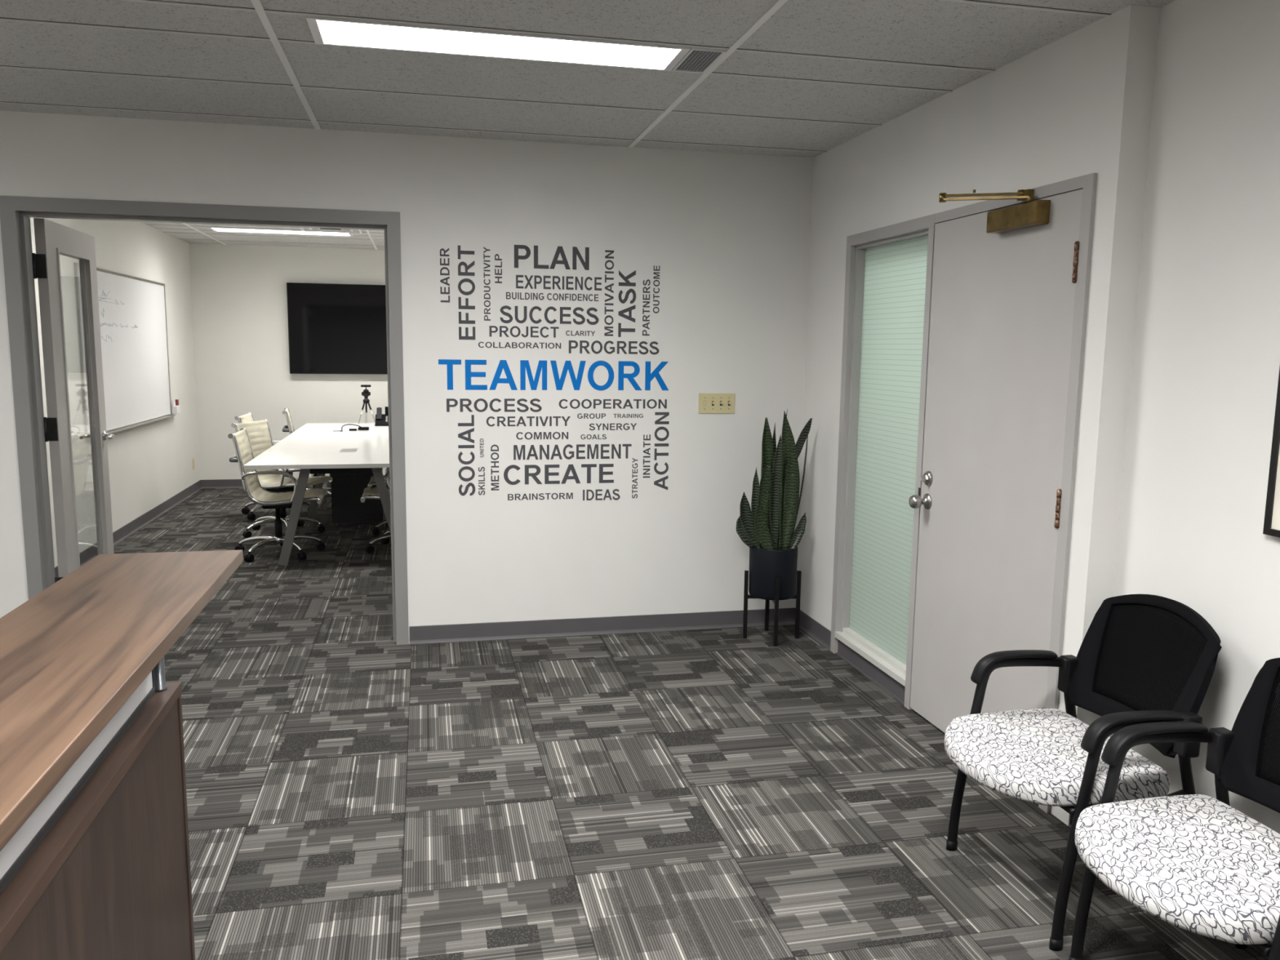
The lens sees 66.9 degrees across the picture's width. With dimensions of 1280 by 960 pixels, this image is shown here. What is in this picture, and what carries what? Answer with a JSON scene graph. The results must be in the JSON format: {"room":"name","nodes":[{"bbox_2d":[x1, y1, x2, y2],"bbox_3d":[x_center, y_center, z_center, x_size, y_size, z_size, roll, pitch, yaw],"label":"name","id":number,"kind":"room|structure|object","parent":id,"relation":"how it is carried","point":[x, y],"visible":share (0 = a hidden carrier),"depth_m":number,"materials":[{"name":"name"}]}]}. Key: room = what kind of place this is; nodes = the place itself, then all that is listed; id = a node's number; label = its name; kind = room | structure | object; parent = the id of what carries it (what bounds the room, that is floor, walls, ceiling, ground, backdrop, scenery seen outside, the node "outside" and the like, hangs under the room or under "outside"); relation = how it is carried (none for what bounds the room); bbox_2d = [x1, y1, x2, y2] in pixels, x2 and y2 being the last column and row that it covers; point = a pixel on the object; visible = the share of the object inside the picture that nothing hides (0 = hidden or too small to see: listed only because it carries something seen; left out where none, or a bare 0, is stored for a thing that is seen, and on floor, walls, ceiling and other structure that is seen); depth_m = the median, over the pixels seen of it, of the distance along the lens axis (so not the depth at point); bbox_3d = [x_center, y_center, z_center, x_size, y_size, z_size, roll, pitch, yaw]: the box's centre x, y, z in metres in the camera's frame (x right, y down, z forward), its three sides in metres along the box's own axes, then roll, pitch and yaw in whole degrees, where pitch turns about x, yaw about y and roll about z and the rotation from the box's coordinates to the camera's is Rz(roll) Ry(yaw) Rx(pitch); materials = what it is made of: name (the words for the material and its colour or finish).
{"room":"lobby","nodes":[
{"label":"lobby","id":0,"kind":"room"},
{"bbox_2d":[30,217,199,567],"bbox_3d":[-4.165,-0.804,7.494,0.120,2.591,6.010,-1,8,-12],"label":"wall","id":1,"kind":"structure","parent":0,"point":[149,464],"depth_m":8.71,"materials":[{"name":"paint"}]},
{"bbox_2d":[54,480,202,577],"bbox_3d":[-4.101,0.440,7.618,0.016,0.095,5.890,-1,8,-12],"label":"baseboard","id":2,"kind":"structure","parent":1,"relation":"attached to","point":[132,526],"depth_m":8.57,"materials":[{"name":"plastic"}]},
{"bbox_2d":[96,267,175,434],"bbox_3d":[-4.192,-1.065,8.004,0.055,1.236,2.412,-1,8,-12],"label":"whiteboard","id":3,"kind":"object","parent":1,"relation":"attached to","point":[132,310],"visible":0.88,"depth_m":8.07,"materials":[{"name":"plastic"}]},
{"bbox_2d":[106,414,175,434],"bbox_3d":[-4.202,-0.465,8.137,0.037,0.012,2.300,-1,8,-12],"label":"tray","id":4,"kind":"object","parent":3,"relation":"on","point":[127,425],"depth_m":8.09,"materials":[{"name":"silver metal"}]},
{"bbox_2d":[171,404,180,413],"bbox_3d":[-4.458,-0.678,9.309,0.050,0.075,0.125,-1,8,-12],"label":"holder","id":5,"kind":"object","parent":3,"relation":"attached to","point":[175,409],"visible":0.96,"depth_m":9.25,"materials":[{"name":"white plastic"}]},
{"bbox_2d":[174,399,178,405],"bbox_3d":[-4.462,-0.747,9.330,0.030,0.055,0.045,-1,8,-12],"label":"box","id":6,"kind":"object","parent":5,"relation":"on","point":[176,400],"visible":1,"depth_m":9.31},
{"bbox_2d":[192,457,195,470],"bbox_3d":[-4.675,-0.167,10.151,0.008,0.114,0.070,-1,8,-12],"label":"wall outlet","id":7,"kind":"object","parent":1,"relation":"attached to","point":[193,464],"visible":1,"depth_m":10.14,"materials":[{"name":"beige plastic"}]},
{"bbox_2d":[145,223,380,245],"bbox_3d":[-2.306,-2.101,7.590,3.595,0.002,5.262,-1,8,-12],"label":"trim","id":8,"kind":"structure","parent":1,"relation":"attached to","point":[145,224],"depth_m":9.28,"materials":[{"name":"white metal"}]},
{"bbox_2d":[151,222,384,249],"bbox_3d":[-2.306,-2.100,7.590,3.595,0.004,5.255,-1,8,-12],"label":"trim","id":9,"kind":"structure","parent":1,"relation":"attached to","point":[152,224],"depth_m":9.27,"materials":[{"name":"metal"}]},
{"bbox_2d":[188,243,387,479],"bbox_3d":[-2.987,-1.231,10.743,3.835,2.591,0.120,-1,8,-12],"label":"wall","id":10,"kind":"structure","parent":0,"point":[239,295],"depth_m":10.41,"materials":[{"name":"paint"}]},
{"bbox_2d":[200,479,328,488],"bbox_3d":[-2.988,0.015,10.845,3.595,0.095,0.016,-1,8,-12],"label":"baseboard","id":11,"kind":"structure","parent":10,"relation":"attached to","point":[214,483],"depth_m":10.51,"materials":[{"name":"plastic"}]},
{"bbox_2d":[286,282,387,374],"bbox_3d":[-2.957,-1.641,10.586,1.670,0.964,0.086,-1,8,-12],"label":"television","id":12,"kind":"object","parent":10,"relation":"attached to","point":[333,328],"visible":0.56,"depth_m":10.47,"materials":[{"name":"black plastic"}]},
{"bbox_2d":[0,110,813,644],"bbox_3d":[-0.925,-0.435,5.079,8.000,2.591,0.158,-1,8,-12],"label":"wall","id":13,"kind":"structure","parent":0,"point":[728,234],"depth_m":5.09,"materials":[{"name":"paint"}]},
{"bbox_2d":[0,195,408,644],"bbox_3d":[-2.181,-0.283,5.241,1.784,2.215,0.988,-1,8,-12],"label":"door","id":14,"kind":"structure","parent":13,"relation":"in","point":[64,263],"depth_m":4.80,"materials":[{"name":"grey metal"}]},
{"bbox_2d":[440,248,449,302],"bbox_3d":[-0.987,-1.036,4.900,0.047,0.272,0.001,-1,8,-12],"label":"wall lettering","id":15,"kind":"object","parent":13,"relation":"attached to","point":[442,249],"depth_m":4.90,"materials":[{"name":"grey plastic"}]},
{"bbox_2d":[457,245,475,339],"bbox_3d":[-0.883,-0.952,4.934,0.086,0.472,0.001,-1,8,-12],"label":"wall lettering","id":16,"kind":"object","parent":13,"relation":"attached to","point":[466,273],"depth_m":4.93,"materials":[{"name":"grey plastic"}]},
{"bbox_2d":[457,414,475,495],"bbox_3d":[-0.903,-0.127,5.045,0.086,0.424,0.001,-1,8,-12],"label":"wall lettering","id":17,"kind":"object","parent":13,"relation":"attached to","point":[468,432],"depth_m":5.05,"materials":[{"name":"grey paint"}]},
{"bbox_2d":[478,466,484,495],"bbox_3d":[-0.830,0.005,5.079,0.035,0.150,0.001,-1,8,-12],"label":"wall lettering","id":18,"kind":"object","parent":13,"relation":"attached to","point":[483,470],"depth_m":5.08,"materials":[{"name":"grey paint"}]},
{"bbox_2d":[480,438,484,457],"bbox_3d":[-0.826,-0.168,5.056,0.020,0.098,0.001,-1,8,-12],"label":"wall lettering","id":19,"kind":"object","parent":13,"relation":"attached to","point":[481,438],"depth_m":5.06,"materials":[{"name":"grey plastic"}]},
{"bbox_2d":[483,246,490,320],"bbox_3d":[-0.781,-1.002,4.950,0.034,0.371,0.001,-1,8,-12],"label":"wall lettering","id":20,"kind":"object","parent":13,"relation":"attached to","point":[486,249],"depth_m":4.95,"materials":[{"name":"grey plastic"}]},
{"bbox_2d":[446,398,542,412],"bbox_3d":[-0.756,-0.388,5.041,0.492,0.071,0.001,-1,8,-12],"label":"wall lettering","id":21,"kind":"object","parent":13,"relation":"attached to","point":[448,406],"depth_m":5.04,"materials":[{"name":"grey plastic"}]},
{"bbox_2d":[490,444,498,490],"bbox_3d":[-0.761,-0.065,5.085,0.043,0.242,0.001,-1,8,-12],"label":"wall lettering","id":22,"kind":"object","parent":13,"relation":"attached to","point":[492,446],"depth_m":5.08,"materials":[{"name":"grey paint"}]},
{"bbox_2d":[494,253,502,283],"bbox_3d":[-0.724,-1.080,4.952,0.036,0.146,0.001,-1,8,-12],"label":"wall lettering","id":23,"kind":"object","parent":13,"relation":"attached to","point":[495,259],"depth_m":4.95,"materials":[{"name":"grey plastic"}]},
{"bbox_2d":[250,0,787,148],"bbox_3d":[-1.474,-1.165,0.797,4.635,0.007,7.692,-1,8,-12],"label":"trim","id":24,"kind":"structure","parent":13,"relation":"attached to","point":[778,4],"depth_m":3.52,"materials":[{"name":"metal"}]},
{"bbox_2d":[478,342,560,348],"bbox_3d":[-0.623,-0.699,5.028,0.428,0.031,0.001,-1,8,-12],"label":"wall lettering","id":25,"kind":"object","parent":13,"relation":"attached to","point":[507,343],"depth_m":5.03,"materials":[{"name":"grey plastic"}]},
{"bbox_2d":[488,325,559,337],"bbox_3d":[-0.599,-0.768,5.024,0.359,0.057,0.001,-1,8,-12],"label":"wall lettering","id":26,"kind":"object","parent":13,"relation":"attached to","point":[554,328],"depth_m":5.02,"materials":[{"name":"grey plastic"}]},
{"bbox_2d":[486,416,570,426],"bbox_3d":[-0.584,-0.308,5.091,0.442,0.052,0.001,-1,8,-12],"label":"wall lettering","id":27,"kind":"object","parent":13,"relation":"attached to","point":[492,417],"depth_m":5.09,"materials":[{"name":"grey plastic"}]},
{"bbox_2d":[507,493,573,500],"bbox_3d":[-0.529,0.088,5.158,0.348,0.036,0.001,-1,8,-12],"label":"wall lettering","id":28,"kind":"object","parent":13,"relation":"attached to","point":[571,494],"depth_m":5.16,"materials":[{"name":"grey plastic"}]},
{"bbox_2d":[515,431,568,439],"bbox_3d":[-0.515,-0.234,5.116,0.276,0.040,0.001,-1,8,-12],"label":"wall lettering","id":29,"kind":"object","parent":13,"relation":"attached to","point":[535,433],"depth_m":5.12,"materials":[{"name":"grey plastic"}]},
{"bbox_2d":[500,305,599,324],"bbox_3d":[-0.468,-0.857,5.040,0.516,0.091,0.001,-1,8,-12],"label":"wall lettering","id":30,"kind":"object","parent":13,"relation":"attached to","point":[562,308],"depth_m":5.04,"materials":[{"name":"grey plastic"}]},
{"bbox_2d":[514,244,589,270],"bbox_3d":[-0.455,-1.149,5.003,0.389,0.116,0.001,-1,8,-12],"label":"wall lettering","id":31,"kind":"object","parent":13,"relation":"attached to","point":[575,251],"depth_m":5.01,"materials":[{"name":"grey plastic"}]},
{"bbox_2d":[506,292,598,301],"bbox_3d":[-0.453,-0.951,5.031,0.482,0.037,0.001,-1,8,-12],"label":"wall lettering","id":32,"kind":"object","parent":13,"relation":"attached to","point":[526,293],"depth_m":5.03,"materials":[{"name":"grey plastic"}]},
{"bbox_2d":[438,359,668,391],"bbox_3d":[-0.437,-0.550,5.090,1.217,0.159,0.001,-1,8,-12],"label":"wall lettering","id":33,"kind":"object","parent":13,"relation":"attached to","point":[524,364],"depth_m":5.09,"materials":[{"name":"blue plastic"}]},
{"bbox_2d":[503,463,613,484],"bbox_3d":[-0.429,-0.031,5.164,0.591,0.106,0.001,-1,8,-12],"label":"wall lettering","id":34,"kind":"object","parent":13,"relation":"attached to","point":[571,467],"depth_m":5.16,"materials":[{"name":"grey paint"}]},
{"bbox_2d":[515,275,601,290],"bbox_3d":[-0.419,-1.023,5.029,0.448,0.070,0.001,-1,8,-12],"label":"wall lettering","id":35,"kind":"object","parent":13,"relation":"attached to","point":[596,283],"depth_m":5.03,"materials":[{"name":"grey plastic"}]},
{"bbox_2d":[513,444,631,459],"bbox_3d":[-0.355,-0.150,5.164,0.634,0.081,0.001,-1,8,-12],"label":"wall lettering","id":36,"kind":"object","parent":13,"relation":"attached to","point":[588,446],"depth_m":5.16,"materials":[{"name":"grey plastic"}]},
{"bbox_2d":[565,330,595,336],"bbox_3d":[-0.312,-0.770,5.087,0.156,0.027,0.001,-1,8,-12],"label":"wall lettering","id":37,"kind":"object","parent":13,"relation":"attached to","point":[566,331],"depth_m":5.09,"materials":[{"name":"grey plastic"}]},
{"bbox_2d":[577,413,605,418],"bbox_3d":[-0.257,-0.340,5.159,0.154,0.029,0.001,-1,8,-12],"label":"wall lettering","id":38,"kind":"object","parent":13,"relation":"attached to","point":[584,414],"depth_m":5.16,"materials":[{"name":"grey plastic"}]},
{"bbox_2d":[580,434,606,439],"bbox_3d":[-0.247,-0.230,5.177,0.141,0.028,0.001,-1,8,-12],"label":"wall lettering","id":39,"kind":"object","parent":13,"relation":"attached to","point":[582,434],"depth_m":5.18,"materials":[{"name":"grey plastic"}]},
{"bbox_2d":[582,488,620,500],"bbox_3d":[-0.207,0.080,5.229,0.204,0.061,0.001,-1,8,-12],"label":"wall lettering","id":40,"kind":"object","parent":13,"relation":"attached to","point":[607,490],"depth_m":5.23,"materials":[{"name":"grey plastic"}]},
{"bbox_2d":[408,607,795,644],"bbox_3d":[-0.154,0.800,5.333,2.169,0.095,0.016,-1,8,-12],"label":"baseboard","id":41,"kind":"structure","parent":13,"relation":"attached to","point":[457,633],"depth_m":5.31,"materials":[{"name":"plastic"}]},
{"bbox_2d":[604,249,613,336],"bbox_3d":[-0.162,-0.980,5.092,0.049,0.443,0.001,-1,8,-12],"label":"wall lettering","id":42,"kind":"object","parent":13,"relation":"attached to","point":[606,334],"depth_m":5.09,"materials":[{"name":"grey plastic"}]},
{"bbox_2d":[589,422,635,430],"bbox_3d":[-0.144,-0.285,5.192,0.259,0.038,0.001,-1,8,-12],"label":"wall lettering","id":43,"kind":"object","parent":13,"relation":"attached to","point":[603,424],"depth_m":5.19,"materials":[{"name":"grey plastic"}]},
{"bbox_2d":[559,399,666,408],"bbox_3d":[-0.142,-0.406,5.176,0.587,0.051,0.001,-1,8,-12],"label":"wall lettering","id":44,"kind":"object","parent":13,"relation":"attached to","point":[664,406],"depth_m":5.17,"materials":[{"name":"grey plastic"}]},
{"bbox_2d":[568,340,659,354],"bbox_3d":[-0.135,-0.702,5.136,0.489,0.070,0.001,-1,8,-12],"label":"wall lettering","id":45,"kind":"object","parent":13,"relation":"attached to","point":[571,347],"depth_m":5.14,"materials":[{"name":"grey plastic"}]},
{"bbox_2d":[617,270,635,337],"bbox_3d":[-0.068,-0.932,5.120,0.095,0.351,0.001,-1,8,-12],"label":"wall lettering","id":46,"kind":"object","parent":13,"relation":"attached to","point":[627,283],"depth_m":5.12,"materials":[{"name":"grey plastic"}]},
{"bbox_2d":[613,413,643,417],"bbox_3d":[-0.062,-0.344,5.202,0.163,0.023,0.001,-1,8,-12],"label":"wall lettering","id":47,"kind":"object","parent":13,"relation":"attached to","point":[613,414],"depth_m":5.20,"materials":[{"name":"grey plastic"}]},
{"bbox_2d":[631,457,637,498],"bbox_3d":[-0.027,-0.010,5.256,0.032,0.223,0.001,-1,8,-12],"label":"wall lettering","id":48,"kind":"object","parent":13,"relation":"attached to","point":[633,472],"depth_m":5.26,"materials":[{"name":"grey paint"}]},
{"bbox_2d":[642,279,650,335],"bbox_3d":[0.034,-0.915,5.144,0.040,0.295,0.001,-1,8,-12],"label":"wall lettering","id":49,"kind":"object","parent":13,"relation":"attached to","point":[647,280],"depth_m":5.14,"materials":[{"name":"grey plastic"}]},
{"bbox_2d":[643,434,650,477],"bbox_3d":[0.036,-0.129,5.254,0.040,0.236,0.001,-1,8,-12],"label":"wall lettering","id":50,"kind":"object","parent":13,"relation":"attached to","point":[644,443],"depth_m":5.25,"materials":[{"name":"grey paint"}]},
{"bbox_2d":[653,265,659,313],"bbox_3d":[0.087,-1.011,5.143,0.035,0.249,0.001,-1,8,-12],"label":"wall lettering","id":51,"kind":"object","parent":13,"relation":"attached to","point":[656,269],"depth_m":5.14,"materials":[{"name":"grey plastic"}]},
{"bbox_2d":[653,412,669,489],"bbox_3d":[0.117,-0.155,5.269,0.082,0.427,0.001,-1,8,-12],"label":"wall lettering","id":52,"kind":"object","parent":13,"relation":"attached to","point":[658,421],"depth_m":5.26,"materials":[{"name":"grey plastic"}]},
{"bbox_2d":[698,393,734,413],"bbox_3d":[0.416,-0.417,5.288,0.202,0.107,0.023,-1,8,-12],"label":"light switch","id":53,"kind":"object","parent":13,"relation":"attached to","point":[708,402],"visible":1,"depth_m":5.28,"materials":[{"name":"beige plastic"}]},
{"bbox_2d":[0,0,1175,249],"bbox_3d":[-1.495,-1.641,3.854,6.400,0.114,14.140,-1,8,-12],"label":"ceiling","id":54,"kind":"structure","parent":0,"point":[930,32],"depth_m":3.63,"materials":[{"name":"tile"}]},
{"bbox_2d":[207,226,353,235],"bbox_3d":[-3.298,-2.293,8.946,1.240,0.009,0.291,-1,8,-12],"label":"recessed light","id":55,"kind":"object","parent":54,"relation":"in","point":[214,228],"visible":0.93,"depth_m":8.95,"materials":[{"name":"white plastic"}]},
{"bbox_2d":[299,227,362,233],"bbox_3d":[-2.747,-2.233,8.589,0.520,0.017,0.520,-1,8,-12],"label":"ceiling vent","id":56,"kind":"object","parent":54,"relation":"in","point":[318,229],"visible":0.44,"depth_m":8.77,"materials":[{"name":"grey metal"}]},
{"bbox_2d":[306,15,690,71],"bbox_3d":[-0.471,-1.495,3.332,1.260,0.009,0.274,-1,8,-12],"label":"recessed light","id":57,"kind":"object","parent":54,"relation":"in","point":[324,30],"visible":1,"depth_m":3.32,"materials":[{"name":"white plastic"}]},
{"bbox_2d":[671,47,727,73],"bbox_3d":[0.211,-1.507,3.483,0.126,0.008,0.274,-1,8,-12],"label":"ceiling vent","id":58,"kind":"object","parent":54,"relation":"in","point":[697,60],"visible":1,"depth_m":3.47,"materials":[{"name":"grey metal"}]},
{"bbox_2d":[113,486,1268,959],"bbox_3d":[-0.650,1.017,4.411,8.200,0.100,14.140,-1,8,-12],"label":"floor","id":59,"kind":"structure","parent":0,"point":[353,793],"depth_m":3.38,"materials":[{"name":"carpet"}]},
{"bbox_2d":[0,550,243,959],"bbox_3d":[-1.090,0.905,0.854,0.929,1.070,2.980,-1,8,-12],"label":"reception desk","id":60,"kind":"object","parent":59,"relation":"on","point":[95,858],"visible":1,"depth_m":1.70,"materials":[{"name":"brown wood"}]},
{"bbox_2d":[234,412,310,519],"bbox_3d":[-3.326,-0.142,8.880,0.695,0.927,0.642,-1,8,-10],"label":"office chair","id":61,"kind":"object","parent":59,"relation":"on","point":[248,417],"visible":0.19,"depth_m":8.71,"materials":[{"name":"beige leather"}]},
{"bbox_2d":[227,427,328,562],"bbox_3d":[-2.691,0.091,7.225,0.695,0.927,0.642,-1,8,-12],"label":"office chair","id":62,"kind":"object","parent":59,"relation":"on","point":[255,492],"visible":0.77,"depth_m":7.10,"materials":[{"name":"beige leather"}]},
{"bbox_2d":[231,418,333,537],"bbox_3d":[-2.947,-0.021,8.025,0.695,0.927,0.642,2,8,9],"label":"office chair","id":63,"kind":"object","parent":59,"relation":"on","point":[259,432],"visible":0.57,"depth_m":8.01,"materials":[{"name":"beige leather"}]},
{"bbox_2d":[282,407,331,494],"bbox_3d":[-3.233,-0.247,9.663,0.695,0.927,0.642,-2,8,-18],"label":"office chair","id":64,"kind":"object","parent":59,"relation":"on","point":[289,428],"visible":0.17,"depth_m":9.46,"materials":[{"name":"silver metal"}]},
{"bbox_2d":[243,422,391,566],"bbox_3d":[-2.488,0.009,8.545,1.240,0.743,3.720,-1,8,-12],"label":"conference table","id":65,"kind":"object","parent":59,"relation":"on","point":[350,458],"visible":0.65,"depth_m":7.81,"materials":[{"name":"white laminate"}]},
{"bbox_2d":[333,423,368,431],"bbox_3d":[-2.775,-0.506,9.305,0.370,0.064,0.097,-6,10,-42],"label":"cable","id":66,"kind":"object","parent":65,"relation":"on","point":[360,428],"visible":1,"depth_m":9.32,"materials":[{"name":"black plastic"}]},
{"bbox_2d":[358,389,375,424],"bbox_3d":[-2.853,-0.769,10.129,0.183,0.360,0.154,-1,8,-12],"label":"tripod","id":67,"kind":"object","parent":65,"relation":"on","point":[366,393],"visible":0.98,"depth_m":10.08,"materials":[{"name":"black plastic"}]},
{"bbox_2d":[360,384,371,389],"bbox_3d":[-2.852,-0.968,10.084,0.104,0.046,0.031,-1,8,-12],"label":"webcam","id":68,"kind":"object","parent":67,"relation":"on","point":[362,385],"visible":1,"depth_m":10.07,"materials":[{"name":"black plastic"}]},
{"bbox_2d":[374,406,388,426],"bbox_3d":[-2.596,-0.656,9.977,0.250,0.188,0.195,-1,8,-12],"label":"desk phone","id":69,"kind":"object","parent":65,"relation":"on","point":[381,420],"visible":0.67,"depth_m":9.94,"materials":[{"name":"black plastic"}]},
{"bbox_2d":[360,467,391,553],"bbox_3d":[-1.784,0.078,7.402,0.695,0.927,0.642,-1,8,-12],"label":"office chair","id":70,"kind":"object","parent":59,"relation":"on","point":[370,492],"visible":0.27,"depth_m":7.33,"materials":[{"name":"silver metal"}]},
{"bbox_2d":[367,470,390,535],"bbox_3d":[-1.920,-0.016,8.082,0.695,0.927,0.642,-1,8,-12],"label":"office chair","id":71,"kind":"object","parent":59,"relation":"on","point":[375,531],"visible":0.12,"depth_m":7.99,"materials":[{"name":"silver metal"}]},
{"bbox_2d":[742,570,801,646],"bbox_3d":[0.717,0.678,5.271,0.230,0.375,0.230,8,11,43],"label":"plant stand","id":72,"kind":"object","parent":59,"relation":"on","point":[797,595],"visible":0.74,"depth_m":5.25,"materials":[{"name":"black metal"}]},
{"bbox_2d":[735,408,812,599],"bbox_3d":[0.710,0.125,5.193,0.404,1.008,0.254,-1,8,-12],"label":"snake plant","id":73,"kind":"object","parent":72,"relation":"on","point":[766,527],"visible":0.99,"depth_m":5.16,"materials":[{"name":"green plant"}]},
{"bbox_2d":[944,594,1222,951],"bbox_3d":[1.227,0.777,2.800,0.655,0.865,0.572,-1,8,-12],"label":"chair","id":74,"kind":"object","parent":59,"relation":"on","point":[1046,757],"visible":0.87,"depth_m":2.76,"materials":[{"name":"fabric"}]},
{"bbox_2d":[1068,657,1279,959],"bbox_3d":[1.357,0.858,2.216,0.655,0.865,0.572,-1,8,-12],"label":"chair","id":75,"kind":"object","parent":59,"relation":"on","point":[1197,864],"visible":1,"depth_m":2.26,"materials":[{"name":"white fabric"}]},
{"bbox_2d":[798,4,1159,826],"bbox_3d":[1.274,-0.295,4.251,0.190,2.591,2.432,-1,8,-12],"label":"wall","id":76,"kind":"structure","parent":0,"point":[1079,104],"depth_m":3.29,"materials":[{"name":"paint"}]},
{"bbox_2d":[799,609,831,650],"bbox_3d":[0.950,0.815,5.327,0.016,0.095,0.510,-1,8,-12],"label":"baseboard","id":77,"kind":"structure","parent":76,"relation":"attached to","point":[809,625],"depth_m":5.29,"materials":[{"name":"plastic"}]},
{"bbox_2d":[830,213,935,709],"bbox_3d":[1.202,-0.100,4.552,0.206,2.122,0.852,-1,8,-12],"label":"window","id":78,"kind":"structure","parent":76,"relation":"in","point":[888,278],"depth_m":4.61,"materials":[{"name":"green glass"}]},
{"bbox_2d":[908,173,1097,813],"bbox_3d":[1.265,0.023,3.647,0.478,2.124,0.990,-1,8,-12],"label":"door","id":79,"kind":"structure","parent":76,"relation":"in","point":[1010,290],"depth_m":3.54,"materials":[{"name":"grey metal"}]},
{"bbox_2d":[1068,804,1096,827],"bbox_3d":[1.479,1.107,3.226,0.101,0.095,0.016,-1,8,-12],"label":"baseboard","id":80,"kind":"structure","parent":76,"relation":"attached to","point":[1070,819],"depth_m":3.22,"materials":[{"name":"plastic"}]},
{"bbox_2d":[1109,0,1279,834],"bbox_3d":[2.154,0.220,0.543,0.089,2.591,5.260,-1,8,-12],"label":"wall","id":81,"kind":"structure","parent":0,"point":[1206,362],"depth_m":2.74,"materials":[{"name":"paint"}]},
{"bbox_2d":[0,0,1111,152],"bbox_3d":[-1.012,-1.212,1.175,5.772,0.004,6.810,-1,8,-12],"label":"trim","id":82,"kind":"structure","parent":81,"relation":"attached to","point":[141,1],"depth_m":3.51,"materials":[{"name":"metal"}]},
{"bbox_2d":[1262,367,1279,537],"bbox_3d":[1.712,-0.185,2.254,0.022,0.730,0.520,-1,8,-12],"label":"picture frame","id":83,"kind":"object","parent":81,"relation":"attached to","point":[1272,514],"visible":1,"depth_m":2.52,"materials":[{"name":"wood"}]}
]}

